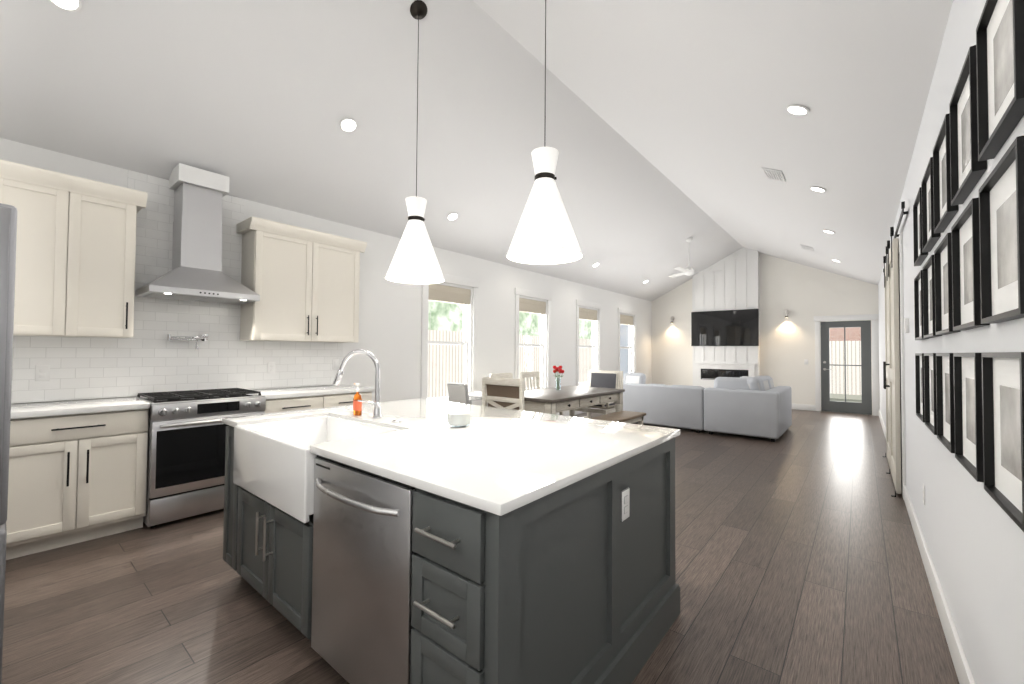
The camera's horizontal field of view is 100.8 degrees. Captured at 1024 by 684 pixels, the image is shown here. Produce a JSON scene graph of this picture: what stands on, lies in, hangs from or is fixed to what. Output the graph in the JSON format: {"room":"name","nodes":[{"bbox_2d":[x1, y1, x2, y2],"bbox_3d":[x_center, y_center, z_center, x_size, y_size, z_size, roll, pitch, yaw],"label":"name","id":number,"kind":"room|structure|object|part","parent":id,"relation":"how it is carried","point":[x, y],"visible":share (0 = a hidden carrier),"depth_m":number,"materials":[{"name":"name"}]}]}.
{"room":"kitchen and living room","nodes":[
{"label":"kitchen and living room","id":0,"kind":"room"},
{"bbox_2d":[0,138,651,405],"bbox_3d":[-0.097,0.065,7.295,0.150,2.820,13.050,-1,-2,39],"label":"wall","id":1,"kind":"structure","parent":0,"point":[390,312],"depth_m":5.71,"materials":[{"name":"white paint"}]},
{"bbox_2d":[0,159,71,338],"bbox_3d":[-3.471,-0.608,2.794,0.340,1.115,0.720,-1,-2,39],"label":"upper cabinet","id":2,"kind":"object","parent":1,"relation":"attached to","point":[42,198],"depth_m":2.87,"materials":[{"name":"beige wood"}]},
{"bbox_2d":[68,176,147,338],"bbox_3d":[-3.111,-0.595,3.232,0.340,1.115,0.412,-1,-2,39],"label":"upper cabinet","id":3,"kind":"object","parent":1,"relation":"attached to","point":[92,257],"depth_m":3.13,"materials":[{"name":"beige wood"}]},
{"bbox_2d":[0,170,342,417],"bbox_3d":[-3.010,-0.477,3.629,0.006,1.855,3.325,-1,-2,39],"label":"backsplash","id":4,"kind":"structure","parent":1,"relation":"attached to","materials":[{"name":"tile"}]},
{"bbox_2d":[35,365,49,380],"bbox_3d":[-3.430,0.227,3.097,0.007,0.116,0.072,-1,-2,39],"label":"electrical outlet","id":5,"kind":"object","parent":4,"relation":"attached to","point":[42,372],"visible":1,"depth_m":3.10,"materials":[{"name":"white plastic"}]},
{"bbox_2d":[167,334,207,348],"bbox_3d":[-2.846,-0.005,3.731,0.108,0.140,0.308,-1,-2,39],"label":"pot filler","id":6,"kind":"object","parent":4,"relation":"attached to","point":[203,337],"visible":1,"depth_m":3.71,"materials":[{"name":"silver metal"}]},
{"bbox_2d":[268,362,275,373],"bbox_3d":[-2.440,0.261,4.302,0.007,0.116,0.072,-1,-2,39],"label":"electrical outlet","id":7,"kind":"object","parent":4,"relation":"attached to","point":[271,367],"visible":1,"depth_m":4.30,"materials":[{"name":"white plastic"}]},
{"bbox_2d":[333,359,338,369],"bbox_3d":[-2.008,0.256,4.827,0.008,0.116,0.072,-1,-2,39],"label":"light switch","id":8,"kind":"object","parent":4,"relation":"attached to","point":[335,364],"visible":1,"depth_m":4.83,"materials":[{"name":"white plastic"}]},
{"bbox_2d":[135,163,259,304],"bbox_3d":[-2.670,-0.916,3.643,0.501,1.099,0.760,-1,-2,39],"label":"range hood","id":9,"kind":"object","parent":1,"relation":"attached to","point":[195,273],"visible":1,"depth_m":3.59,"materials":[{"name":"silver metal"}]},
{"bbox_2d":[236,216,363,342],"bbox_3d":[-2.154,-0.562,4.397,0.340,1.115,1.055,-1,-2,39],"label":"upper cabinet","id":10,"kind":"object","parent":1,"relation":"attached to","point":[306,281],"depth_m":4.19,"materials":[{"name":"beige wood"}]},
{"bbox_2d":[420,274,478,401],"bbox_3d":[-0.929,0.015,6.226,0.190,1.980,1.130,-1,-2,39],"label":"window","id":11,"kind":"structure","parent":1,"relation":"in","point":[470,365],"depth_m":6.45,"materials":[{"name":"white"}]},
{"bbox_2d":[429,284,470,329],"bbox_3d":[-0.921,-0.341,6.229,0.048,0.952,0.822,-1,-2,39],"label":"window blind","id":12,"kind":"object","parent":11,"relation":"attached to","point":[444,293],"visible":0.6,"depth_m":6.19,"materials":[{"name":"beige fabric"}]},
{"bbox_2d":[515,288,551,389],"bbox_3d":[0.359,0.059,7.794,0.190,1.980,1.130,-1,-2,39],"label":"window","id":13,"kind":"structure","parent":1,"relation":"in","point":[544,345],"depth_m":8.09,"materials":[{"name":"white"}]},
{"bbox_2d":[519,298,545,313],"bbox_3d":[0.368,-0.297,7.797,0.048,0.952,0.822,-1,-2,39],"label":"window blind","id":14,"kind":"object","parent":13,"relation":"attached to","point":[532,306],"visible":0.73,"depth_m":7.78,"materials":[{"name":"beige fabric"}]},
{"bbox_2d":[556,408,598,415],"bbox_3d":[1.029,1.442,8.513,0.020,0.135,9.380,-1,-2,39],"label":"baseboard","id":15,"kind":"structure","parent":1,"relation":"attached to","point":[565,413],"depth_m":8.66,"materials":[{"name":"white"}]},
{"bbox_2d":[576,299,601,385],"bbox_3d":[1.660,0.104,9.378,0.190,1.980,1.130,-1,-2,39],"label":"window","id":16,"kind":"structure","parent":1,"relation":"in","point":[596,345],"depth_m":9.64,"materials":[{"name":"white"}]},
{"bbox_2d":[579,308,596,320],"bbox_3d":[1.669,-0.252,9.381,0.048,0.952,0.822,-1,-2,39],"label":"window blind","id":17,"kind":"object","parent":16,"relation":"attached to","point":[587,314],"visible":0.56,"depth_m":9.35,"materials":[{"name":"beige fabric"}]},
{"bbox_2d":[618,307,636,379],"bbox_3d":[2.929,0.148,10.923,0.190,1.980,1.130,-1,-2,39],"label":"window","id":18,"kind":"structure","parent":1,"relation":"in","point":[632,345],"depth_m":11.23,"materials":[{"name":"white"}]},
{"bbox_2d":[620,314,632,324],"bbox_3d":[2.938,-0.208,10.926,0.048,0.952,0.822,-1,-2,39],"label":"window blind","id":19,"kind":"object","parent":18,"relation":"attached to","point":[626,320],"visible":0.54,"depth_m":10.91,"materials":[{"name":"beige fabric"}]},
{"bbox_2d":[0,0,952,300],"bbox_3d":[1.884,-1.935,5.723,5.240,1.363,13.050,-1,-2,39],"label":"ceiling","id":20,"kind":"structure","parent":0,"point":[258,101],"depth_m":3.49,"materials":[{"name":"white paint"}]},
{"bbox_2d":[49,0,81,11],"bbox_3d":[-2.568,-1.971,2.425,0.137,0.071,0.150,-1,-2,39],"label":"recessed light","id":21,"kind":"object","parent":20,"relation":"in","point":[71,5],"visible":1,"depth_m":2.46,"materials":[{"name":"white"}]},
{"bbox_2d":[340,118,356,131],"bbox_3d":[-1.457,-1.933,3.776,0.137,0.071,0.150,-1,-2,39],"label":"recessed light","id":22,"kind":"object","parent":20,"relation":"in","point":[348,124],"visible":1,"depth_m":3.77,"materials":[{"name":"white plastic"}]},
{"bbox_2d":[385,0,444,283],"bbox_3d":[-0.694,-1.463,3.098,0.423,2.022,0.423,-1,-2,39],"label":"pendant light","id":23,"kind":"object","parent":20,"relation":"hanging from","point":[414,260],"visible":1,"depth_m":3.01,"materials":[{"name":"white glass"},{"name":"black metal"}]},
{"bbox_2d":[447,213,457,220],"bbox_3d":[-0.767,-1.622,5.479,0.137,0.071,0.150,-1,-2,39],"label":"recessed light","id":24,"kind":"object","parent":20,"relation":"in","point":[452,216],"visible":1,"depth_m":5.47,"materials":[{"name":"white plastic"}]},
{"bbox_2d":[506,0,582,264],"bbox_3d":[0.185,-1.338,2.371,0.423,1.732,0.423,-1,-2,39],"label":"pendant light","id":25,"kind":"object","parent":20,"relation":"hanging from","point":[544,234],"visible":1,"depth_m":2.27,"materials":[{"name":"white glass"},{"name":"black metal"}]},
{"bbox_2d":[668,237,712,277],"bbox_3d":[3.657,-1.792,8.774,1.126,0.798,1.025,-1,-2,39],"label":"ceiling fan","id":26,"kind":"object","parent":20,"relation":"hanging from","point":[688,271],"visible":0.98,"depth_m":8.82,"materials":[{"name":"white metal"}]},
{"bbox_2d":[761,167,785,181],"bbox_3d":[2.822,-1.804,4.568,0.184,0.090,0.340,-1,-2,39],"label":"ceiling vent","id":27,"kind":"object","parent":20,"relation":"in","point":[773,174],"visible":0.96,"depth_m":4.54,"materials":[{"name":"white metal"}]},
{"bbox_2d":[786,105,808,114],"bbox_3d":[2.059,-1.672,3.055,0.139,0.068,0.150,-1,-2,39],"label":"recessed light","id":28,"kind":"object","parent":20,"relation":"in","point":[797,110],"visible":0.94,"depth_m":3.04,"materials":[{"name":"white plastic"}]},
{"bbox_2d":[800,244,813,250],"bbox_3d":[5.420,-1.727,7.777,0.184,0.090,0.340,-1,-2,39],"label":"ceiling vent","id":29,"kind":"object","parent":20,"relation":"in","point":[807,247],"visible":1,"depth_m":7.73,"materials":[{"name":"white metal"}]},
{"bbox_2d":[810,186,825,191],"bbox_3d":[3.265,-1.630,4.522,0.139,0.068,0.150,-1,-2,39],"label":"recessed light","id":30,"kind":"object","parent":20,"relation":"in","point":[818,189],"visible":0.98,"depth_m":4.51,"materials":[{"name":"white"}]},
{"bbox_2d":[2,409,958,683],"bbox_3d":[1.859,1.503,5.647,5.540,0.100,13.350,-1,-2,39],"label":"floor","id":31,"kind":"structure","parent":0,"point":[798,559],"depth_m":2.29,"materials":[{"name":"brown wood"}]},
{"bbox_2d":[0,203,16,683],"bbox_3d":[-2.236,0.437,1.344,0.910,1.780,0.817,-1,-2,39],"label":"refrigerator","id":32,"kind":"object","parent":31,"relation":"on","point":[8,226],"visible":1,"depth_m":1.37,"materials":[{"name":"grey"}]},
{"bbox_2d":[6,407,149,559],"bbox_3d":[-3.110,0.917,2.992,0.620,0.880,0.718,-1,-2,39],"label":"base cabinet","id":33,"kind":"object","parent":31,"relation":"on","point":[73,479],"depth_m":2.79,"materials":[{"name":"beige wood"}]},
{"bbox_2d":[11,395,149,418],"bbox_3d":[-3.344,0.448,2.694,0.645,0.039,1.498,-1,-2,39],"label":"countertop","id":34,"kind":"structure","parent":33,"relation":"on","point":[122,402],"depth_m":2.90,"materials":[{"name":"white stone"}]},
{"bbox_2d":[134,388,265,527],"bbox_3d":[-2.587,0.898,3.525,0.712,0.950,0.756,-1,-2,39],"label":"range","id":35,"kind":"object","parent":31,"relation":"on","point":[186,455],"visible":0.83,"depth_m":3.23,"materials":[{"name":"silver metal"}]},
{"bbox_2d":[264,391,371,413],"bbox_3d":[-2.059,0.953,4.272,0.620,0.880,1.061,-1,-2,39],"label":"base cabinet","id":36,"kind":"object","parent":31,"relation":"on","point":[309,401],"depth_m":4.00,"materials":[{"name":"beige wood"}]},
{"bbox_2d":[254,383,374,398],"bbox_3d":[-2.043,0.493,4.278,0.645,0.039,1.075,-1,-2,39],"label":"countertop","id":37,"kind":"structure","parent":36,"relation":"on","point":[328,389],"depth_m":4.16,"materials":[{"name":"white stone"}]},
{"bbox_2d":[222,422,679,683],"bbox_3d":[-0.421,0.916,2.257,2.108,0.888,1.447,-1,-2,39],"label":"kitchen island","id":38,"kind":"object","parent":31,"relation":"on","point":[422,542],"depth_m":1.49,"materials":[{"name":"grey wood"}]},
{"bbox_2d":[311,453,415,683],"bbox_3d":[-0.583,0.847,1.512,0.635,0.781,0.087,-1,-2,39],"label":"dishwasher","id":39,"kind":"object","parent":38,"relation":"in","point":[362,574],"depth_m":1.49,"materials":[{"name":"silver metal"}]},
{"bbox_2d":[222,398,679,509],"bbox_3d":[-0.400,0.465,2.299,2.115,0.048,1.405,-1,-2,39],"label":"island countertop","id":40,"kind":"structure","parent":38,"relation":"on","point":[504,458],"depth_m":1.76,"materials":[{"name":"white stone"}]},
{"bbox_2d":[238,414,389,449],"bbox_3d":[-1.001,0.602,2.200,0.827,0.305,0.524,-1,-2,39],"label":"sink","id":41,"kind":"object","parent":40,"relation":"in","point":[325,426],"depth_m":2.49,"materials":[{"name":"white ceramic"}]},
{"bbox_2d":[333,349,381,418],"bbox_3d":[-0.895,0.242,2.470,0.258,0.398,0.193,-1,-2,39],"label":"faucet","id":42,"kind":"object","parent":40,"relation":"on","point":[337,381],"visible":1,"depth_m":2.46,"materials":[{"name":"silver metal"}]},
{"bbox_2d":[353,383,361,415],"bbox_3d":[-0.939,0.348,2.574,0.074,0.190,0.043,-1,-2,39],"label":"soap bottle","id":43,"kind":"object","parent":40,"relation":"on","point":[357,407],"visible":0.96,"depth_m":2.55,"materials":[{"name":"orange plastic"}]},
{"bbox_2d":[446,407,471,426],"bbox_3d":[-0.278,0.395,2.224,0.132,0.090,0.132,-1,-2,39],"label":"candle","id":44,"kind":"object","parent":40,"relation":"on","point":[458,418],"visible":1,"depth_m":2.18,"materials":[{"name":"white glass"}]},
{"bbox_2d":[447,383,481,405],"bbox_3d":[-0.543,0.987,5.644,0.570,0.904,0.646,-1,-2,39],"label":"chair","id":45,"kind":"object","parent":31,"relation":"on","point":[459,393],"visible":0.4,"depth_m":5.45,"materials":[{"name":"grey fabric"}]},
{"bbox_2d":[489,373,512,377],"bbox_3d":[0.017,0.960,6.238,0.512,0.985,0.500,-1,-2,39],"label":"chair","id":46,"kind":"object","parent":31,"relation":"on","point":[503,375],"visible":0.19,"depth_m":6.38,"materials":[{"name":"white wood"}]},
{"bbox_2d":[482,377,523,410],"bbox_3d":[0.047,0.910,4.820,0.580,1.022,0.534,-1,-2,39],"label":"x-back chair","id":47,"kind":"object","parent":31,"relation":"on","point":[506,393],"visible":0.42,"depth_m":4.64,"materials":[{"name":"white wood"}]},
{"bbox_2d":[520,371,562,414],"bbox_3d":[0.474,0.976,6.794,0.512,0.985,0.500,-1,-2,39],"label":"chair","id":48,"kind":"object","parent":31,"relation":"on","point":[530,374],"visible":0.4,"depth_m":6.93,"materials":[{"name":"white wood"}]},
{"bbox_2d":[524,386,624,416],"bbox_3d":[0.706,1.070,5.895,0.950,0.760,1.950,-1,-2,39],"label":"dining table","id":49,"kind":"object","parent":31,"relation":"on","point":[571,399],"visible":0.58,"depth_m":5.53,"materials":[{"name":"brown wood"}]},
{"bbox_2d":[553,366,563,390],"bbox_3d":[0.660,0.514,6.050,0.164,0.355,0.156,-1,-2,39],"label":"vase","id":50,"kind":"object","parent":49,"relation":"on","point":[559,369],"visible":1,"depth_m":6.04,"materials":[{"name":"clear glass"}]},
{"bbox_2d":[575,370,622,417],"bbox_3d":[1.403,0.980,7.021,0.645,1.000,0.642,-1,-2,39],"label":"chair","id":51,"kind":"object","parent":31,"relation":"on","point":[605,379],"visible":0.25,"depth_m":7.11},
{"bbox_2d":[589,411,645,424],"bbox_3d":[1.250,1.214,5.476,0.360,0.460,1.600,-1,-2,39],"label":"bench","id":52,"kind":"object","parent":31,"relation":"on","point":[630,417],"visible":0.19,"depth_m":5.71,"materials":[{"name":"brown wood"}]},
{"bbox_2d":[623,372,791,441],"bbox_3d":[3.393,1.039,7.623,2.590,0.937,1.570,-1,-2,39],"label":"sofa","id":53,"kind":"object","parent":31,"relation":"on","point":[758,406],"visible":0.96,"depth_m":6.83,"materials":[{"name":"fabric"}]},
{"bbox_2d":[882,453,895,496],"bbox_3d":[4.146,1.423,4.671,0.034,0.050,1.980,-1,-2,39],"label":"floor guide","id":54,"kind":"object","parent":31,"relation":"on","point":[889,473],"visible":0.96,"depth_m":4.65,"materials":[{"name":"black metal"}]},
{"bbox_2d":[692,247,759,387],"bbox_3d":[5.443,-0.380,10.847,1.530,3.948,0.249,-1,-2,39],"label":"wall","id":55,"kind":"structure","parent":0,"point":[730,282],"depth_m":10.73,"materials":[{"name":"white"}]},
{"bbox_2d":[701,369,747,379],"bbox_3d":[5.376,0.832,10.749,1.104,0.274,0.030,-1,-2,39],"label":"fireplace insert","id":56,"kind":"object","parent":55,"relation":"in","point":[710,374],"visible":0.62,"depth_m":10.79,"materials":[{"name":"black metal"}]},
{"bbox_2d":[691,309,758,345],"bbox_3d":[5.370,-0.348,10.758,1.560,0.900,0.047,-1,-2,39],"label":"tv","id":57,"kind":"object","parent":55,"relation":"attached to","point":[727,328],"visible":1,"depth_m":10.70,"materials":[{"name":"black glass"}]},
{"bbox_2d":[652,253,879,414],"bbox_3d":[5.968,-0.401,10.675,5.240,3.990,0.150,-1,-2,39],"label":"wall","id":58,"kind":"structure","parent":0,"point":[804,295],"depth_m":10.14,"materials":[{"name":"white paint"}]},
{"bbox_2d":[784,310,789,317],"bbox_3d":[6.525,-0.675,10.065,0.110,0.191,0.096,-1,-2,39],"label":"sconce","id":59,"kind":"object","parent":58,"relation":"attached to","point":[786,312],"visible":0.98,"depth_m":10.05,"materials":[{"name":"silver metal"}]},
{"bbox_2d":[792,314,875,415],"bbox_3d":[6.949,0.496,9.731,2.200,2.170,0.025,-1,-2,39],"label":"door frame","id":60,"kind":"structure","parent":58,"relation":"attached to","point":[817,407],"depth_m":9.60,"materials":[{"name":"white wood"}]},
{"bbox_2d":[821,320,871,414],"bbox_3d":[7.413,0.556,9.420,0.886,2.041,0.153,-1,-2,39],"label":"door","id":61,"kind":"structure","parent":58,"relation":"in","point":[864,407],"depth_m":9.39,"materials":[{"name":"grey wood"}]},
{"bbox_2d":[878,0,1023,683],"bbox_3d":[3.837,0.021,4.064,0.150,2.820,13.050,-1,-2,39],"label":"wall","id":62,"kind":"structure","parent":0,"point":[973,532],"depth_m":1.71,"materials":[{"name":"white paint"}]},
{"bbox_2d":[883,246,890,470],"bbox_3d":[4.467,0.175,5.056,0.085,2.523,0.930,-1,-2,39],"label":"barn door","id":63,"kind":"structure","parent":62,"relation":"attached to","point":[885,259],"depth_m":5.18,"materials":[{"name":"beige wood"}]},
{"bbox_2d":[883,201,907,493],"bbox_3d":[4.179,0.164,4.685,0.110,2.523,3.460,-1,-2,39],"label":"barn door","id":64,"kind":"structure","parent":62,"relation":"in","point":[894,362],"depth_m":3.97,"materials":[{"name":"beige wood"}]},
{"bbox_3d":[4.213,-1.032,4.691,0.046,0.090,3.460,-1,-2,39],"label":"barn door rail","id":65,"kind":"part","parent":64,"relation":"part of","materials":[{"name":"black metal"}]},
{"bbox_2d":[904,318,908,332],"bbox_3d":[3.246,-0.136,3.486,0.023,0.120,0.080,-1,-2,39],"label":"thermostat","id":66,"kind":"object","parent":62,"relation":"attached to","point":[906,325],"visible":1,"depth_m":3.46,"materials":[{"name":"white plastic"}]},
{"bbox_2d":[915,353,924,422],"bbox_3d":[2.516,0.269,2.598,0.032,0.400,0.400,-1,-2,39],"label":"picture frame","id":67,"kind":"object","parent":62,"relation":"attached to","point":[919,381],"visible":0.62,"depth_m":2.72,"materials":[{"name":"black wood"}]},
{"bbox_2d":[913,187,927,265],"bbox_3d":[2.523,-0.700,2.620,0.032,0.400,0.400,-1,-2,39],"label":"picture frame","id":68,"kind":"object","parent":62,"relation":"attached to","point":[919,257],"visible":0.77,"depth_m":2.72,"materials":[{"name":"black wood"}]},
{"bbox_2d":[914,270,928,339],"bbox_3d":[2.520,-0.216,2.609,0.032,0.400,0.400,-1,-2,39],"label":"picture frame","id":69,"kind":"object","parent":62,"relation":"attached to","point":[918,297],"visible":0.67,"depth_m":2.72,"materials":[{"name":"black wood"}]},
{"bbox_2d":[923,484,924,504],"bbox_3d":[2.629,0.973,2.706,0.007,0.116,0.072,-1,-2,39],"label":"electrical outlet","id":70,"kind":"object","parent":62,"relation":"attached to","point":[923,494],"visible":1,"depth_m":2.69,"materials":[{"name":"white plastic"}]},
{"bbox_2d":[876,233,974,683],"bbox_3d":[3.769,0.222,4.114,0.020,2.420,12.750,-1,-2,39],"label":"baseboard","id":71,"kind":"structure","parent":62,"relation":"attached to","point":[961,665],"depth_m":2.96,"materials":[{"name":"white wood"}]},
{"bbox_2d":[924,353,936,434],"bbox_3d":[2.205,0.259,2.220,0.032,0.400,0.400,-1,-2,39],"label":"picture frame","id":72,"kind":"object","parent":62,"relation":"attached to","point":[930,403],"visible":0.62,"depth_m":2.31,"materials":[{"name":"black wood"}]},
{"bbox_2d":[921,157,940,252],"bbox_3d":[2.212,-0.711,2.241,0.032,0.400,0.400,-1,-2,39],"label":"picture frame","id":73,"kind":"object","parent":62,"relation":"attached to","point":[930,238],"visible":0.75,"depth_m":2.31,"materials":[{"name":"black metal"}]},
{"bbox_2d":[923,255,941,337],"bbox_3d":[2.209,-0.226,2.231,0.032,0.400,0.400,-1,-2,39],"label":"picture frame","id":74,"kind":"object","parent":62,"relation":"attached to","point":[928,300],"visible":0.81,"depth_m":2.32,"materials":[{"name":"black wood"}]},
{"bbox_2d":[936,353,954,452],"bbox_3d":[1.894,0.248,1.841,0.032,0.400,0.400,-1,-2,39],"label":"picture frame","id":75,"kind":"object","parent":62,"relation":"attached to","point":[945,397],"visible":0.75,"depth_m":1.90,"materials":[{"name":"black metal"}]},
{"bbox_2d":[933,114,958,233],"bbox_3d":[1.901,-0.722,1.863,0.032,0.400,0.400,-1,-2,39],"label":"picture frame","id":76,"kind":"object","parent":62,"relation":"attached to","point":[945,211],"visible":0.85,"depth_m":1.91,"materials":[{"name":"black wood"}]},
{"bbox_2d":[934,232,960,334],"bbox_3d":[1.898,-0.237,1.852,0.032,0.400,0.400,-1,-2,39],"label":"picture frame","id":77,"kind":"object","parent":62,"relation":"attached to","point":[943,289],"visible":0.77,"depth_m":1.91,"materials":[{"name":"black wood"}]},
{"bbox_2d":[949,45,986,205],"bbox_3d":[1.591,-0.733,1.484,0.032,0.400,0.400,-1,-2,39],"label":"picture frame","id":78,"kind":"object","parent":62,"relation":"attached to","point":[967,170],"visible":0.83,"depth_m":1.50,"materials":[{"name":"black wood"}]},
{"bbox_2d":[953,353,983,481],"bbox_3d":[1.583,0.237,1.463,0.032,0.400,0.400,-1,-2,39],"label":"picture frame","id":79,"kind":"object","parent":62,"relation":"attached to","point":[968,421],"visible":0.73,"depth_m":1.49,"materials":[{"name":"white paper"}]},
{"bbox_2d":[951,198,989,330],"bbox_3d":[1.587,-0.248,1.474,0.032,0.400,0.400,-1,-2,39],"label":"picture frame","id":80,"kind":"object","parent":62,"relation":"attached to","point":[966,301],"visible":0.77,"depth_m":1.50,"materials":[{"name":"black wood"}]},
{"bbox_2d":[976,0,1023,161],"bbox_3d":[1.280,-0.743,1.106,0.032,0.400,0.400,-1,-2,39],"label":"picture frame","id":81,"kind":"object","parent":62,"relation":"attached to","point":[1000,63],"visible":1,"depth_m":1.14,"materials":[{"name":"black wood"}]},
{"bbox_2d":[979,135,1023,323],"bbox_3d":[1.276,-0.258,1.095,0.032,0.400,0.400,-1,-2,39],"label":"picture frame","id":82,"kind":"object","parent":62,"relation":"attached to","point":[1001,215],"visible":1,"depth_m":1.12,"materials":[{"name":"white paper"}]},
{"bbox_2d":[981,352,1023,531],"bbox_3d":[1.272,0.227,1.084,0.032,0.400,0.400,-1,-2,39],"label":"picture frame","id":83,"kind":"object","parent":62,"relation":"attached to","point":[1003,413],"visible":1,"depth_m":1.12,"materials":[{"name":"black metal"}]},
{"label":"outside","id":84,"kind":"structure","parent":0,"visible":0},
{"bbox_2d":[427,300,591,398],"bbox_3d":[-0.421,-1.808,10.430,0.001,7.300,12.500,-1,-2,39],"label":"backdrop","id":85,"kind":"structure","parent":84,"point":[459,357],"depth_m":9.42,"materials":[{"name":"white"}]},
{"bbox_2d":[830,398,861,402],"bbox_3d":[3.428,1.496,6.171,11.300,0.001,17.950,-1,-2,39],"label":"ground","id":86,"kind":"structure","parent":84,"point":[843,400],"depth_m":12.13,"materials":[{"name":"grey"}]},
{"bbox_2d":[829,327,871,399],"bbox_3d":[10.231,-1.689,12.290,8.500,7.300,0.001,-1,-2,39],"label":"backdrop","id":87,"kind":"structure","parent":84,"point":[835,347],"depth_m":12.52,"materials":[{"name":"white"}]}
]}

